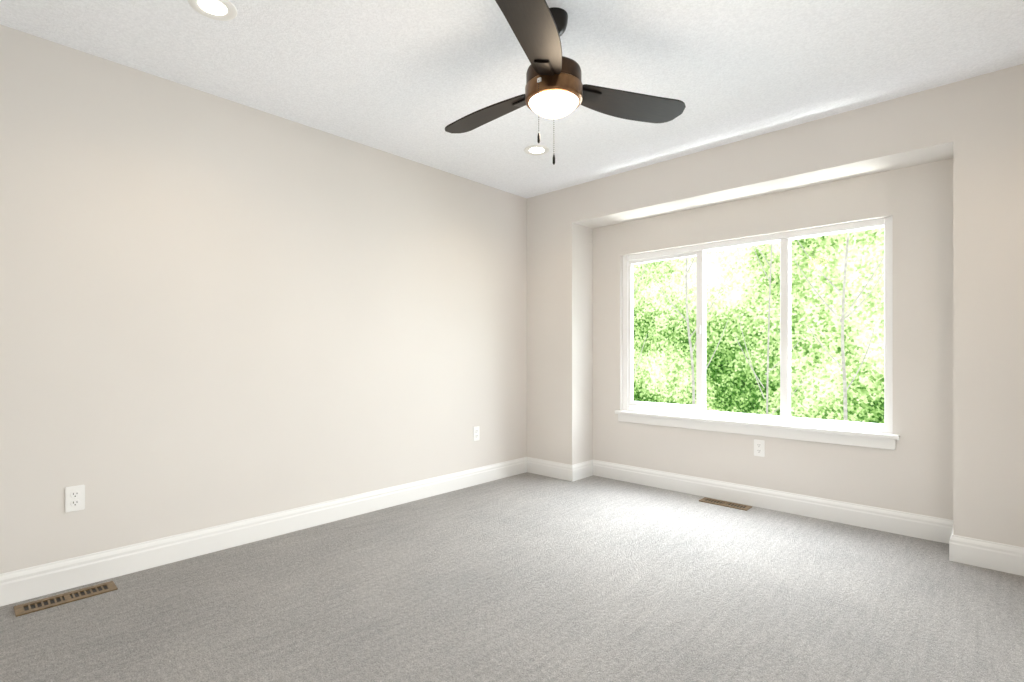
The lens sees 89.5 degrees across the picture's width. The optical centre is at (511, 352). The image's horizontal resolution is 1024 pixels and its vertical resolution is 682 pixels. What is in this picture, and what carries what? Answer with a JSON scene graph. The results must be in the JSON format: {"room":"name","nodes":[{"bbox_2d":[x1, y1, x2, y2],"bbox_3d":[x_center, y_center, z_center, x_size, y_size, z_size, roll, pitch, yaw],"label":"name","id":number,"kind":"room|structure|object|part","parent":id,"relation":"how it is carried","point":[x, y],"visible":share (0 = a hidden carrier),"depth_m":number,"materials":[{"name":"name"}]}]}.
{"room":"empty bedroom","nodes":[
{"label":"empty bedroom","id":0,"kind":"room"},
{"bbox_2d":[0,24,526,573],"bbox_3d":[-1.116,-0.160,3.385,0.150,2.440,4.400,0,0,43],"label":"wall","id":1,"kind":"structure","parent":0,"point":[214,310],"depth_m":2.77,"materials":[{"name":"paint"}]},
{"bbox_2d":[65,485,84,511],"bbox_3d":[-1.982,0.660,2.341,0.008,0.114,0.070,0,0,43],"label":"electrical outlet","id":2,"kind":"object","parent":1,"relation":"attached to","point":[74,498],"visible":1,"depth_m":2.34,"materials":[{"name":"white plastic"}]},
{"bbox_2d":[0,457,527,606],"bbox_3d":[-1.157,0.994,3.219,0.015,0.132,3.800,0,0,43],"label":"baseboard","id":3,"kind":"structure","parent":1,"relation":"attached to","point":[37,581],"depth_m":2.76,"materials":[{"name":"white wood"}]},
{"bbox_2d":[473,426,479,440],"bbox_3d":[-0.286,0.650,4.160,0.008,0.114,0.070,0,0,43],"label":"electrical outlet","id":4,"kind":"object","parent":1,"relation":"attached to","point":[476,433],"visible":1,"depth_m":4.16,"materials":[{"name":"white plastic"}]},
{"bbox_2d":[0,472,1023,681],"bbox_3d":[0.219,1.110,2.141,3.800,0.100,4.400,0,0,43],"label":"floor","id":5,"kind":"structure","parent":0,"point":[527,577],"depth_m":2.17,"materials":[{"name":"grey carpet"}]},
{"bbox_2d":[14,581,117,616],"bbox_3d":[-1.920,1.057,2.230,0.112,0.006,0.330,0,0,43],"label":"floor air vent","id":6,"kind":"object","parent":5,"relation":"in","point":[54,601],"visible":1,"depth_m":2.22,"materials":[{"name":"brown metal"}]},
{"bbox_2d":[699,497,751,510],"bbox_3d":[1.493,1.057,3.619,0.330,0.006,0.112,0,0,43],"label":"floor vent","id":7,"kind":"object","parent":5,"relation":"in","point":[726,504],"visible":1,"depth_m":3.61,"materials":[{"name":"brown metal"}]},
{"bbox_2d":[0,0,1023,197],"bbox_3d":[0.219,-1.430,2.141,3.800,0.100,4.400,0,0,43],"label":"ceiling","id":8,"kind":"structure","parent":0,"point":[410,79],"depth_m":2.44,"materials":[{"name":"white paint"}]},
{"bbox_2d":[188,0,236,20],"bbox_3d":[-1.190,-1.377,2.053,0.172,0.008,0.172,0,0,43],"label":"recessed light","id":9,"kind":"object","parent":8,"relation":"in","point":[231,14],"depth_m":2.06,"materials":[{"name":"white plastic"}]},
{"bbox_3d":[-1.190,-1.377,2.053,0.100,0.001,0.100,0,0,43],"label":"recessed ceiling light lens","id":10,"kind":"part","parent":9,"relation":"part of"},
{"bbox_2d":[524,145,548,154],"bbox_3d":[0.168,-1.377,3.508,0.172,0.008,0.172,0,0,43],"label":"recessed light","id":11,"kind":"object","parent":8,"relation":"in","point":[528,148],"depth_m":3.50,"materials":[{"name":"white plastic"}]},
{"bbox_3d":[0.168,-1.377,3.508,0.100,0.001,0.100,0,0,43],"label":"recessed ceiling light lens","id":12,"kind":"part","parent":11,"relation":"part of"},
{"bbox_2d":[445,0,685,164],"bbox_3d":[0.059,-1.060,2.227,0.978,0.641,1.174,0,0,43],"label":"fan","id":13,"kind":"object","parent":8,"relation":"hanging from","point":[555,88],"visible":1,"depth_m":2.06,"materials":[{"name":"brown wood"}]},
{"bbox_3d":[-0.110,-1.089,2.360,0.550,0.007,0.170,0,12,43],"label":"blade","id":14,"kind":"part","parent":13,"relation":"part of","materials":[{"name":"brown wood"}]},
{"bbox_3d":[0.079,-1.089,1.761,0.170,0.007,0.550,13,4,17],"label":"blade","id":15,"kind":"part","parent":13,"relation":"part of","materials":[{"name":"brown wood"}]},
{"bbox_3d":[0.104,-0.942,2.015,0.010,0.245,0.010,0,0,43],"label":"pull chain","id":16,"kind":"part","parent":13,"relation":"part of","materials":[{"name":"black metal"}]},
{"bbox_3d":[0.164,-0.878,2.024,0.010,0.278,0.010,0,0,43],"label":"pull chain","id":17,"kind":"part","parent":13,"relation":"part of","materials":[{"name":"black metal"}]},
{"bbox_3d":[0.172,-1.130,2.119,0.226,0.076,0.226,0,0,43],"label":"motor","id":18,"kind":"part","parent":13,"relation":"part of","materials":[{"name":"brown metal"}]},
{"bbox_3d":[0.172,-1.000,2.119,0.208,0.055,0.208,0,0,43],"label":"lamp shade","id":19,"kind":"part","parent":13,"relation":"part of","materials":[{"name":"white glass"}]},
{"bbox_3d":[0.511,-1.089,2.267,0.550,0.007,0.170,0,-12,-21],"label":"blade","id":20,"kind":"part","parent":13,"relation":"part of","materials":[{"name":"brown wood"}]},
{"bbox_2d":[527,186,592,464],"bbox_3d":[0.469,-0.160,4.608,0.500,2.440,0.450,0,0,43],"label":"wall","id":21,"kind":"structure","parent":0,"point":[559,336],"depth_m":4.41,"materials":[{"name":"paint"}]},
{"bbox_2d":[528,457,575,481],"bbox_3d":[0.327,0.994,4.424,0.485,0.132,0.015,0,0,43],"label":"baseboard","id":22,"kind":"structure","parent":21,"relation":"attached to","point":[562,471],"depth_m":4.40,"materials":[{"name":"white wood"}]},
{"bbox_2d":[572,83,952,228],"bbox_3d":[1.529,-1.230,3.619,2.400,0.300,0.450,0,0,43],"label":"wall","id":23,"kind":"structure","parent":0,"point":[914,129],"depth_m":3.20,"materials":[{"name":"paint"}]},
{"bbox_2d":[593,158,952,519],"bbox_3d":[1.631,-0.010,3.729,2.400,2.140,0.150,0,0,43],"label":"wall","id":24,"kind":"structure","parent":0,"point":[913,475],"depth_m":3.22,"materials":[{"name":"paint"}]},
{"bbox_2d":[615,410,899,449],"bbox_3d":[1.577,0.525,3.678,1.909,0.089,0.071,0,0,43],"label":"window sill","id":25,"kind":"structure","parent":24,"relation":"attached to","point":[850,437],"depth_m":3.50,"materials":[{"name":"white wood"}]},
{"bbox_2d":[623,216,892,433],"bbox_3d":[1.624,-0.165,3.729,1.839,1.300,0.090,0,0,43],"label":"window","id":26,"kind":"structure","parent":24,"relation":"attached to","point":[784,239],"depth_m":3.53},
{"bbox_3d":[1.196,-0.755,4.123,0.585,0.030,0.038,0,0,43],"label":"sash rail","id":27,"kind":"part","parent":26,"relation":"part of","materials":[{"name":"white plastic"}]},
{"bbox_3d":[1.627,0.460,3.733,1.749,0.050,0.078,0,0,43],"label":"frame","id":28,"kind":"part","parent":26,"relation":"part of","materials":[{"name":"white plastic"}]},
{"bbox_2d":[754,439,764,456],"bbox_3d":[1.702,0.655,3.555,0.070,0.114,0.008,0,0,43],"label":"outlet","id":29,"kind":"object","parent":24,"relation":"attached to","point":[759,447],"visible":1,"depth_m":3.55,"materials":[{"name":"white plastic"}]},
{"bbox_2d":[588,460,952,542],"bbox_3d":[1.575,0.994,3.668,2.400,0.132,0.015,0,0,43],"label":"baseboard","id":30,"kind":"structure","parent":24,"relation":"attached to","point":[881,519],"depth_m":3.43,"materials":[{"name":"white wood"}]},
{"bbox_2d":[953,64,1023,546],"bbox_3d":[2.626,-0.160,2.596,0.600,2.440,0.450,0,0,43],"label":"wall","id":31,"kind":"structure","parent":0,"point":[988,306],"depth_m":2.54,"materials":[{"name":"paint"}]},
{"bbox_2d":[944,529,1023,575],"bbox_3d":[2.456,0.994,2.438,0.595,0.132,0.015,0,0,43],"label":"baseboard","id":32,"kind":"structure","parent":31,"relation":"attached to","point":[1001,557],"depth_m":2.54,"materials":[{"name":"white wood"}]},
{"label":"outside","id":33,"kind":"structure","parent":0,"visible":0},
{"bbox_2d":[633,228,883,423],"bbox_3d":[4.556,-0.440,7.158,21.000,15.000,0.845,0,0,43],"label":"trees","id":34,"kind":"object","parent":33,"point":[832,324],"depth_m":8.16,"materials":[{"name":"green plant"}]}
]}

